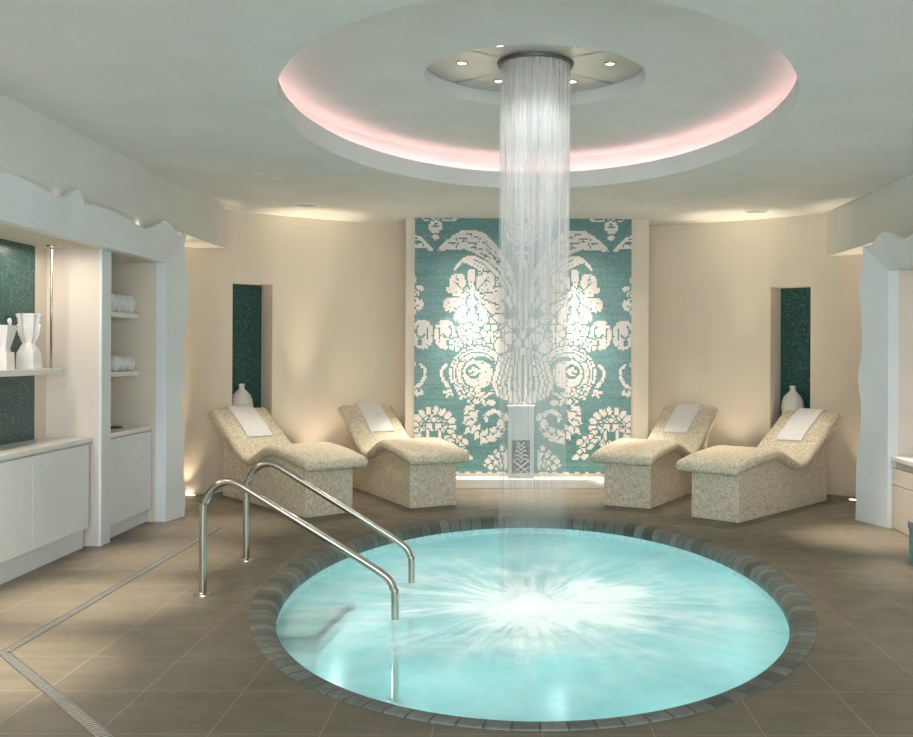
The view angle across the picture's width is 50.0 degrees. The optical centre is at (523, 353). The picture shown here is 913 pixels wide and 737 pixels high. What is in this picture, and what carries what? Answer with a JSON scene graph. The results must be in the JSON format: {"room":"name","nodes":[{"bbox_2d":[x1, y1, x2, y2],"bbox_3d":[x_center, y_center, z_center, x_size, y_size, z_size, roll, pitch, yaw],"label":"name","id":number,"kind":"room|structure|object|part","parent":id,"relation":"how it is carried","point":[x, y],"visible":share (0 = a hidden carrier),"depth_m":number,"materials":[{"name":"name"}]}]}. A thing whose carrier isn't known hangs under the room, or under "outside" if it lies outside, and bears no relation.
{"room":"spa pool room","nodes":[
{"label":"spa pool room","id":0,"kind":"room"},
{"bbox_2d":[34,247,46,438],"bbox_3d":[-3.683,0.318,5.400,0.030,2.330,6.710,0,0,0],"label":"wall","id":1,"kind":"structure","parent":0,"point":[40,253],"depth_m":7.45,"materials":[{"name":"beige paint"}]},
{"bbox_2d":[0,239,34,444],"bbox_3d":[-3.659,-0.083,5.301,0.011,1.447,4.050,0,0,0],"label":"mosaic","id":2,"kind":"object","parent":1,"relation":"attached to","point":[17,260],"visible":0.8,"depth_m":7.06},
{"bbox_2d":[0,223,154,262],"bbox_3d":[-3.443,-0.826,5.402,0.440,0.040,6.450,0,0,0],"label":"ceiling","id":3,"kind":"structure","parent":0,"point":[7,232],"depth_m":7.01,"materials":[{"name":"beige paint"}]},
{"bbox_2d":[0,245,62,376],"bbox_3d":[-3.543,-0.326,5.294,0.217,0.957,4.035,0,0,0],"label":"shelf","id":4,"kind":"object","parent":3,"relation":"hanging from","point":[43,371],"visible":0.98,"depth_m":7.23,"materials":[{"name":"white stone"}]},
{"bbox_2d":[0,318,18,369],"bbox_3d":[-3.560,-0.070,6.676,0.151,0.357,0.214,0,0,0],"label":"vase","id":5,"kind":"object","parent":4,"relation":"on","point":[7,332],"visible":1,"depth_m":6.64,"materials":[{"name":"white ceramic"}]},
{"bbox_3d":[-3.560,-0.149,6.751,0.022,0.201,0.066,0,0,0],"label":"handle","id":6,"kind":"part","parent":5,"relation":"part of","materials":[{"name":"white ceramic"}]},
{"bbox_2d":[15,313,42,368],"bbox_3d":[-3.562,-0.089,7.033,0.175,0.396,0.175,0,0,22],"label":"vase","id":7,"kind":"object","parent":4,"relation":"on","point":[28,356],"visible":0.98,"depth_m":6.98,"materials":[{"name":"white ceramic"}]},
{"bbox_3d":[-3.507,-0.340,7.252,0.016,0.929,0.016,0,0,0],"label":"rod","id":8,"kind":"part","parent":4,"relation":"part of","materials":[{"name":"silver metal"}]},
{"bbox_2d":[0,167,161,256],"bbox_3d":[-3.188,-0.979,5.404,0.128,0.270,6.710,0,0,0],"label":"wall","id":9,"kind":"structure","parent":0,"point":[143,223],"depth_m":7.00,"materials":[{"name":"paint"}]},
{"bbox_2d":[0,94,223,247],"bbox_3d":[-3.397,-1.335,4.127,0.570,0.440,12.300,0,0,0],"label":"bulkhead","id":10,"kind":"structure","parent":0,"point":[33,145],"depth_m":7.20,"materials":[{"name":"paint"}]},
{"bbox_2d":[111,263,155,521],"bbox_3d":[-3.470,0.319,8.692,0.440,2.330,0.130,0,0,0],"label":"wall","id":11,"kind":"structure","parent":0,"point":[133,398],"depth_m":8.63,"materials":[{"name":"beige paint"}]},
{"bbox_2d":[111,311,137,318],"bbox_3d":[-3.541,-0.330,8.158,0.285,0.042,0.937,0,0,0],"label":"towel shelf","id":12,"kind":"object","parent":11,"relation":"attached to","point":[114,315],"visible":0.29,"depth_m":8.34,"materials":[{"name":"white wood"}]},
{"bbox_2d":[111,293,115,310],"bbox_3d":[-3.534,-0.430,8.136,0.237,0.157,0.137,0,0,0],"label":"rolled towel","id":13,"kind":"object","parent":12,"relation":"on","point":[113,298],"visible":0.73,"depth_m":8.14,"materials":[{"name":"fabric"}]},
{"bbox_2d":[113,294,122,311],"bbox_3d":[-3.535,-0.430,8.273,0.237,0.157,0.137,0,0,0],"label":"rolled towel","id":14,"kind":"object","parent":12,"relation":"on","point":[119,302],"visible":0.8,"depth_m":8.25,"materials":[{"name":"fabric"}]},
{"bbox_2d":[120,295,128,312],"bbox_3d":[-3.536,-0.430,8.410,0.237,0.157,0.137,0,0,0],"label":"rolled towel","id":15,"kind":"object","parent":12,"relation":"on","point":[125,307],"visible":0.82,"depth_m":8.39,"materials":[{"name":"fabric"}]},
{"bbox_2d":[126,296,134,312],"bbox_3d":[-3.537,-0.430,8.547,0.237,0.157,0.137,0,0,0],"label":"rolled towel","id":16,"kind":"object","parent":12,"relation":"on","point":[131,309],"visible":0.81,"depth_m":8.52,"materials":[{"name":"fabric"}]},
{"bbox_2d":[111,371,137,376],"bbox_3d":[-3.543,0.170,8.158,0.285,0.042,0.937,0,0,0],"label":"towel shelf","id":17,"kind":"object","parent":11,"relation":"attached to","point":[113,373],"visible":0.27,"depth_m":8.30,"materials":[{"name":"white wood"}]},
{"bbox_2d":[111,356,119,370],"bbox_3d":[-3.537,0.082,8.206,0.237,0.133,0.162,0,0,0],"label":"rolled towel","id":18,"kind":"object","parent":17,"relation":"on","point":[115,363],"visible":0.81,"depth_m":8.18,"materials":[{"name":"fabric"}]},
{"bbox_2d":[117,356,127,370],"bbox_3d":[-3.538,0.082,8.372,0.237,0.133,0.162,0,0,0],"label":"rolled towel","id":19,"kind":"object","parent":17,"relation":"on","point":[123,360],"visible":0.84,"depth_m":8.35,"materials":[{"name":"fabric"}]},
{"bbox_2d":[124,356,134,370],"bbox_3d":[-3.539,0.082,8.538,0.237,0.133,0.162,0,0,0],"label":"rolled towel","id":20,"kind":"object","parent":17,"relation":"on","point":[131,361],"visible":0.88,"depth_m":8.52,"materials":[{"name":"fabric"}]},
{"bbox_2d":[0,488,912,736],"bbox_3d":[0.084,1.500,5.101,7.750,0.001,14.200,0,0,0],"label":"floor","id":21,"kind":"structure","parent":0,"point":[151,657],"depth_m":5.25,"materials":[{"name":"tile"}]},
{"bbox_2d":[0,443,88,584],"bbox_3d":[-3.486,1.082,4.847,0.357,0.805,5.240,0,0,0],"label":"base cabinet","id":22,"kind":"object","parent":21,"relation":"on","point":[44,496],"visible":0.99,"depth_m":6.74,"materials":[{"name":"white paint"}]},
{"bbox_3d":[-3.324,1.011,5.963,0.019,0.638,1.266,0,0,0],"label":"door","id":23,"kind":"part","parent":22,"relation":"part of","materials":[{"name":"white paint"}]},
{"bbox_2d":[0,437,92,460],"bbox_3d":[-3.482,0.659,4.874,0.368,0.035,5.295,0,0,0],"label":"countertop","id":24,"kind":"structure","parent":22,"relation":"on","point":[23,448],"depth_m":6.89,"materials":[{"name":"white stone"}]},
{"bbox_3d":[-3.332,1.011,7.033,0.019,0.638,0.866,0,0,0],"label":"door","id":25,"kind":"part","parent":22,"relation":"part of","materials":[{"name":"white paint"}]},
{"bbox_2d":[0,651,114,736],"bbox_3d":[-2.008,1.489,4.217,0.056,0.004,1.717,0,0,-42],"label":"drain","id":26,"kind":"object","parent":21,"relation":"on","point":[58,698],"visible":1,"depth_m":4.23,"materials":[{"name":"silver metal"}]},
{"bbox_2d":[46,249,110,545],"bbox_3d":[-3.468,0.339,7.610,0.430,2.290,0.173,0,0,0],"label":"divider","id":27,"kind":"object","parent":21,"relation":"on","point":[78,400],"visible":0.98,"depth_m":7.53,"materials":[{"name":"white paint"}]},
{"bbox_2d":[0,173,187,521],"bbox_3d":[-3.150,0.169,5.429,0.155,2.635,7.169,0,0,0],"label":"frame","id":28,"kind":"object","parent":21,"relation":"on","point":[25,205],"visible":1,"depth_m":8.63,"materials":[{"name":"white paint"}]},
{"bbox_2d":[0,527,221,652],"bbox_3d":[-2.596,1.487,6.618,0.056,0.004,3.530,0,0,0],"label":"drain","id":29,"kind":"object","parent":21,"relation":"on","point":[93,600],"visible":0.97,"depth_m":5.91,"materials":[{"name":"silver metal"}]},
{"bbox_2d":[110,430,150,537],"bbox_3d":[-3.483,1.075,8.157,0.407,0.818,0.910,0,0,0],"label":"base cabinet","id":30,"kind":"object","parent":21,"relation":"on","point":[130,466],"visible":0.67,"depth_m":8.15,"materials":[{"name":"white paint"}]},
{"bbox_2d":[111,425,152,437],"bbox_3d":[-3.479,0.647,8.160,0.418,0.035,0.923,0,0,0],"label":"countertop","id":31,"kind":"structure","parent":30,"relation":"on","point":[127,429],"depth_m":8.23,"materials":[{"name":"white stone"}]},
{"bbox_2d":[111,426,122,428],"bbox_3d":[-3.458,0.621,8.257,0.132,0.014,0.132,0,0,0],"label":"ring","id":32,"kind":"object","parent":31,"relation":"on","point":[112,427],"visible":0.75,"depth_m":8.22,"materials":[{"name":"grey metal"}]},
{"bbox_2d":[209,407,367,517],"bbox_3d":[-2.393,1.039,9.731,0.644,0.900,2.186,0,0,-40],"label":"lounger","id":33,"kind":"object","parent":21,"relation":"on","point":[328,466],"visible":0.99,"depth_m":9.20,"materials":[{"name":"stone"}]},
{"bbox_2d":[226,405,272,436],"bbox_3d":[-2.912,0.707,10.343,0.280,0.306,0.564,0,0,-40],"label":"folded towel","id":34,"kind":"object","parent":33,"relation":"on","point":[247,417],"visible":1,"depth_m":10.28,"materials":[{"name":"fabric"}]},
{"bbox_2d":[194,478,402,702],"bbox_3d":[-1.390,1.452,6.033,1.295,1.363,0.108,0,0,1],"label":"rail","id":35,"kind":"object","parent":21,"relation":"on","point":[394,698],"visible":1,"depth_m":6.01,"materials":[{"name":"silver metal"}]},
{"bbox_2d":[238,460,417,653],"bbox_3d":[-1.403,1.452,7.020,1.303,1.363,0.108,0,0,2],"label":"rail","id":36,"kind":"object","parent":21,"relation":"on","point":[268,463],"visible":0.97,"depth_m":7.00,"materials":[{"name":"silver metal"}]},
{"bbox_2d":[337,405,469,507],"bbox_3d":[-1.328,1.044,10.358,0.644,0.900,2.186,0,0,-29],"label":"lounger","id":37,"kind":"object","parent":21,"relation":"on","point":[403,470],"visible":0.98,"depth_m":9.71,"materials":[{"name":"tile"}]},
{"bbox_2d":[354,402,393,431],"bbox_3d":[-1.697,0.713,11.071,0.280,0.306,0.564,0,0,-29],"label":"folded towel","id":38,"kind":"object","parent":37,"relation":"on","point":[376,419],"visible":1,"depth_m":11.00,"materials":[{"name":"fabric"}]},
{"bbox_2d":[591,406,718,508],"bbox_3d":[1.454,1.057,10.397,0.644,0.900,2.186,0,0,28],"label":"lounger","id":39,"kind":"object","parent":21,"relation":"on","point":[638,473],"visible":0.94,"depth_m":9.68,"materials":[{"name":"tile"}]},
{"bbox_2d":[663,403,702,432],"bbox_3d":[1.821,0.728,11.112,0.280,0.306,0.564,0,0,28],"label":"folded towel","id":40,"kind":"object","parent":39,"relation":"on","point":[683,416],"visible":1,"depth_m":11.04,"materials":[{"name":"fabric"}]},
{"bbox_2d":[676,411,841,522],"bbox_3d":[2.353,1.061,9.553,0.644,0.900,2.186,0,0,42],"label":"lounger","id":41,"kind":"object","parent":21,"relation":"on","point":[737,484],"visible":0.95,"depth_m":9.08,"materials":[{"name":"stone"}]},
{"bbox_2d":[776,408,824,441],"bbox_3d":[2.888,0.733,10.153,0.280,0.306,0.564,0,0,42],"label":"folded towel","id":42,"kind":"object","parent":41,"relation":"on","point":[802,420],"visible":1,"depth_m":10.09,"materials":[{"name":"fabric"}]},
{"bbox_2d":[855,232,912,527],"bbox_3d":[3.166,0.239,5.389,0.226,2.550,7.004,0,0,0],"label":"frame","id":43,"kind":"object","parent":21,"relation":"on","point":[890,253],"visible":0.98,"depth_m":8.57,"materials":[{"name":"white paint"}]},
{"bbox_2d":[892,462,912,534],"bbox_3d":[3.513,1.223,5.376,0.585,0.585,6.205,0,0,0],"label":"base cabinet","id":44,"kind":"object","parent":21,"relation":"on","point":[902,475],"visible":0.99,"depth_m":8.26,"materials":[{"name":"beige wood"}]},
{"bbox_2d":[891,456,912,466],"bbox_3d":[3.511,0.909,5.377,0.598,0.040,6.207,0,0,0],"label":"countertop","id":45,"kind":"structure","parent":44,"relation":"on","point":[907,460],"depth_m":8.28,"materials":[{"name":"white stone"}]},
{"bbox_3d":[3.225,1.323,7.448,0.038,0.375,2.052,0,0,0],"label":"panel","id":46,"kind":"part","parent":44,"relation":"part of","materials":[{"name":"beige wood"}]},
{"bbox_3d":[3.226,1.060,7.448,0.038,0.140,2.052,0,0,0],"label":"drawer","id":47,"kind":"part","parent":44,"relation":"part of","materials":[{"name":"beige wood"}]},
{"bbox_2d":[908,520,912,565],"bbox_3d":[2.982,1.358,6.280,0.409,0.310,1.540,0,0,0],"label":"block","id":48,"kind":"object","parent":21,"relation":"on","point":[910,522],"visible":1,"depth_m":7.00,"materials":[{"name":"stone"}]},
{"bbox_2d":[0,0,912,225],"bbox_3d":[0.098,-1.540,5.101,7.750,0.001,14.200,0,0,0],"label":"ceiling","id":49,"kind":"structure","parent":0,"point":[184,90],"depth_m":6.17,"materials":[{"name":"paint"}]},
{"bbox_2d":[294,202,318,206],"bbox_3d":[-2.251,-1.544,10.115,0.256,0.011,0.256,0,0,0],"label":"ceiling speaker","id":50,"kind":"object","parent":49,"relation":"attached to","point":[302,204],"visible":1,"depth_m":10.10,"materials":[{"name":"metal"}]},
{"bbox_2d":[296,204,315,205],"bbox_3d":[-2.251,-1.545,10.115,0.210,0.002,0.210,0,0,0],"label":"grille","id":51,"kind":"object","parent":50,"relation":"attached to","point":[296,204],"depth_m":10.12,"materials":[{"name":"metal"}]},
{"bbox_2d":[276,3,798,188],"bbox_3d":[0.080,-1.710,6.627,3.694,0.340,5.341,0,0,0],"label":"cove","id":52,"kind":"structure","parent":49,"relation":"attached to","point":[710,146],"depth_m":8.58,"materials":[{"name":"paint"}]},
{"bbox_2d":[744,209,768,212],"bbox_3d":[2.490,-1.522,10.427,0.256,0.011,0.256,0,0,0],"label":"ceiling speaker","id":53,"kind":"object","parent":49,"relation":"attached to","point":[750,210],"visible":1,"depth_m":10.41,"materials":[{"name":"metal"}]},
{"bbox_2d":[747,210,764,212],"bbox_3d":[2.490,-1.524,10.427,0.210,0.002,0.210,0,0,0],"label":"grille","id":54,"kind":"object","parent":53,"relation":"attached to","point":[748,211],"depth_m":10.45,"materials":[{"name":"metal"}]},
{"bbox_2d":[182,209,862,496],"bbox_3d":[0.026,-0.020,10.992,7.518,3.040,2.047,0,0,0],"label":"wall","id":55,"kind":"structure","parent":0,"point":[339,298],"depth_m":11.16,"materials":[{"name":"beige paint"}]},
{"bbox_2d":[232,284,261,407],"bbox_3d":[-3.160,0.030,10.939,0.474,1.612,0.020,0,0,-42],"label":"mosaic","id":56,"kind":"object","parent":55,"relation":"attached to","point":[247,299],"visible":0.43,"depth_m":10.98},
{"bbox_2d":[233,282,272,415],"bbox_3d":[-3.068,0.030,10.838,0.474,1.612,0.260,0,0,-42],"label":"trim","id":57,"kind":"structure","parent":55,"relation":"attached to","point":[267,289],"depth_m":10.99,"materials":[{"name":"beige paint"}]},
{"bbox_2d":[232,384,252,405],"bbox_3d":[-3.120,0.584,10.802,0.250,0.503,0.250,0,0,0],"label":"bottle vase","id":58,"kind":"object","parent":57,"relation":"on","point":[241,396],"visible":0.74,"depth_m":10.72,"materials":[{"name":"white ceramic"}]},
{"bbox_2d":[456,476,603,488],"bbox_3d":[-0.013,1.448,10.991,2.465,0.105,0.262,0,0,0],"label":"trim","id":59,"kind":"structure","parent":55,"relation":"attached to","point":[539,482],"depth_m":10.86,"materials":[{"name":"white stone"}]},
{"bbox_2d":[507,402,534,478],"bbox_3d":[-0.028,0.967,10.969,0.311,0.856,0.182,0,0,0],"label":"pillar","id":60,"kind":"structure","parent":59,"relation":"on","point":[520,417],"depth_m":10.89,"materials":[{"name":"metal"}]},
{"bbox_3d":[-0.026,0.586,10.969,0.311,0.017,0.182,0,0,0],"label":"plate","id":61,"kind":"part","parent":60,"relation":"part of","materials":[{"name":"white stone"}]},
{"bbox_3d":[-0.028,1.155,10.938,0.201,0.380,0.004,0,0,0],"label":"recess panel","id":62,"kind":"part","parent":60,"relation":"part of","materials":[{"name":"green tile"}]},
{"bbox_2d":[770,286,810,428],"bbox_3d":[3.047,0.058,10.945,0.476,1.612,0.260,0,0,41],"label":"trim","id":63,"kind":"structure","parent":55,"relation":"attached to","point":[775,311],"depth_m":11.10,"materials":[{"name":"beige paint"}]},
{"bbox_2d":[781,386,803,413],"bbox_3d":[3.023,0.611,10.966,0.250,0.503,0.250,0,0,0],"label":"bottle vase","id":64,"kind":"object","parent":63,"relation":"on","point":[792,401],"visible":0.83,"depth_m":10.88,"materials":[{"name":"white ceramic"}]},
{"bbox_2d":[780,287,810,415],"bbox_3d":[3.135,0.058,11.049,0.476,1.612,0.020,0,0,41],"label":"mosaic","id":65,"kind":"object","parent":55,"relation":"attached to","point":[795,302],"visible":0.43,"depth_m":11.07},
{"bbox_2d":[405,218,648,476],"bbox_3d":[0.037,-0.020,11.611,2.770,3.040,0.978,0,0,0],"label":"wall","id":66,"kind":"structure","parent":0,"point":[640,227],"depth_m":11.13,"materials":[{"name":"beige paint"}]},
{"bbox_2d":[414,218,631,473],"bbox_3d":[-0.007,-0.090,11.116,2.465,2.900,0.011,0,0,0],"label":"mural","id":67,"kind":"object","parent":66,"relation":"attached to","point":[509,311],"visible":0.92,"depth_m":11.11},
{"bbox_2d":[276,528,788,720],"bbox_3d":[0.047,2.070,6.473,3.338,0.960,5.068,0,0,0],"label":"pool water","id":68,"kind":"object","parent":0,"point":[680,664],"visible":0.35,"depth_m":7.90,"materials":[{"name":"liquid"}]},
{"bbox_2d":[276,606,355,690],"bbox_3d":[-1.322,2.095,5.966,0.455,0.898,0.830,0,0,0],"label":"step","id":69,"kind":"structure","parent":68,"relation":"on","point":[319,640],"depth_m":5.95,"materials":[{"name":"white tile"}]},
{"bbox_2d":[248,515,817,730],"bbox_3d":[0.050,1.541,6.473,3.458,0.098,5.188,0,0,0],"label":"pool coping","id":70,"kind":"object","parent":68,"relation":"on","point":[799,612],"visible":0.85,"depth_m":5.96,"materials":[{"name":"grey stone tiles"}]},
{"bbox_2d":[345,565,748,655],"bbox_3d":[0.049,1.622,6.473,3.166,0.074,4.896,0,0,0],"label":"splash","id":71,"kind":"object","parent":68,"relation":"in","point":[550,609],"visible":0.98,"depth_m":6.27,"materials":[{"name":"white liquid"}]},
{"bbox_2d":[278,0,796,155],"bbox_3d":[0.081,-1.940,6.627,3.664,0.120,5.311,0,0,0],"label":"ceiling","id":72,"kind":"structure","parent":0,"point":[700,72],"depth_m":6.69,"materials":[{"name":"paint"}]},
{"bbox_2d":[427,44,642,93],"bbox_3d":[0.079,-1.968,6.670,1.487,0.033,1.454,0,0,0],"label":"panel","id":73,"kind":"object","parent":72,"relation":"attached to","point":[531,68],"visible":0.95,"depth_m":6.74,"materials":[{"name":"grey metal"}]},
{"bbox_2d":[456,61,467,64],"bbox_3d":[-0.417,-1.969,6.612,0.082,0.006,0.082,0,0,0],"label":"ceiling spotlight","id":74,"kind":"object","parent":73,"relation":"attached to","point":[457,62],"visible":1,"depth_m":6.60,"materials":[{"name":"silver metal"}]},
{"bbox_3d":[-0.392,-1.979,6.667,0.545,0.015,0.880,0,0,0],"label":"plate panel","id":75,"kind":"part","parent":73,"relation":"part of","materials":[{"name":"beige metal"}]},
{"bbox_2d":[493,79,503,82],"bbox_3d":[-0.179,-1.968,7.049,0.082,0.006,0.082,0,0,0],"label":"ceiling spotlight","id":76,"kind":"object","parent":73,"relation":"attached to","point":[496,80],"visible":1,"depth_m":7.05,"materials":[{"name":"silver metal"}]},
{"bbox_3d":[0.076,-1.977,7.109,1.160,0.015,0.574,0,0,0],"label":"plate panel","id":77,"kind":"part","parent":73,"relation":"part of","materials":[{"name":"beige metal"}]},
{"bbox_3d":[0.082,-1.977,6.230,1.160,0.015,0.574,0,0,0],"label":"plate panel","id":78,"kind":"part","parent":73,"relation":"part of","materials":[{"name":"beige metal"}]},
{"bbox_2d":[566,80,577,82],"bbox_3d":[0.351,-1.965,7.053,0.082,0.006,0.082,0,0,0],"label":"ceiling spotlight","id":79,"kind":"object","parent":73,"relation":"attached to","point":[567,81],"visible":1,"depth_m":7.04,"materials":[{"name":"silver metal"}]},
{"bbox_3d":[0.550,-1.975,6.673,0.545,0.015,0.880,0,0,0],"label":"plate panel","id":80,"kind":"part","parent":73,"relation":"part of","materials":[{"name":"beige metal"}]},
{"bbox_2d":[604,62,615,65],"bbox_3d":[0.587,-1.964,6.616,0.082,0.006,0.082,0,0,0],"label":"ceiling spotlight","id":81,"kind":"object","parent":73,"relation":"attached to","point":[605,63],"visible":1,"depth_m":6.61,"materials":[{"name":"silver metal"}]},
{"bbox_2d":[827,174,912,256],"bbox_3d":[3.587,-1.286,4.309,0.520,0.475,12.570,0,0,0],"label":"wall","id":82,"kind":"structure","parent":0,"point":[854,225],"depth_m":9.29,"materials":[{"name":"paint"}]},
{"bbox_2d":[898,270,912,455],"bbox_3d":[3.524,0.376,8.549,0.534,2.280,0.130,0,0,0],"label":"wall","id":83,"kind":"structure","parent":0,"point":[905,366],"depth_m":8.48,"materials":[{"name":"beige paint"}]},
{"bbox_2d":[898,230,912,237],"bbox_3d":[3.370,-0.907,5.353,0.097,0.285,6.520,0,0,0],"label":"wall","id":84,"kind":"structure","parent":0,"point":[909,233],"depth_m":8.41,"materials":[{"name":"paint"}]}
]}

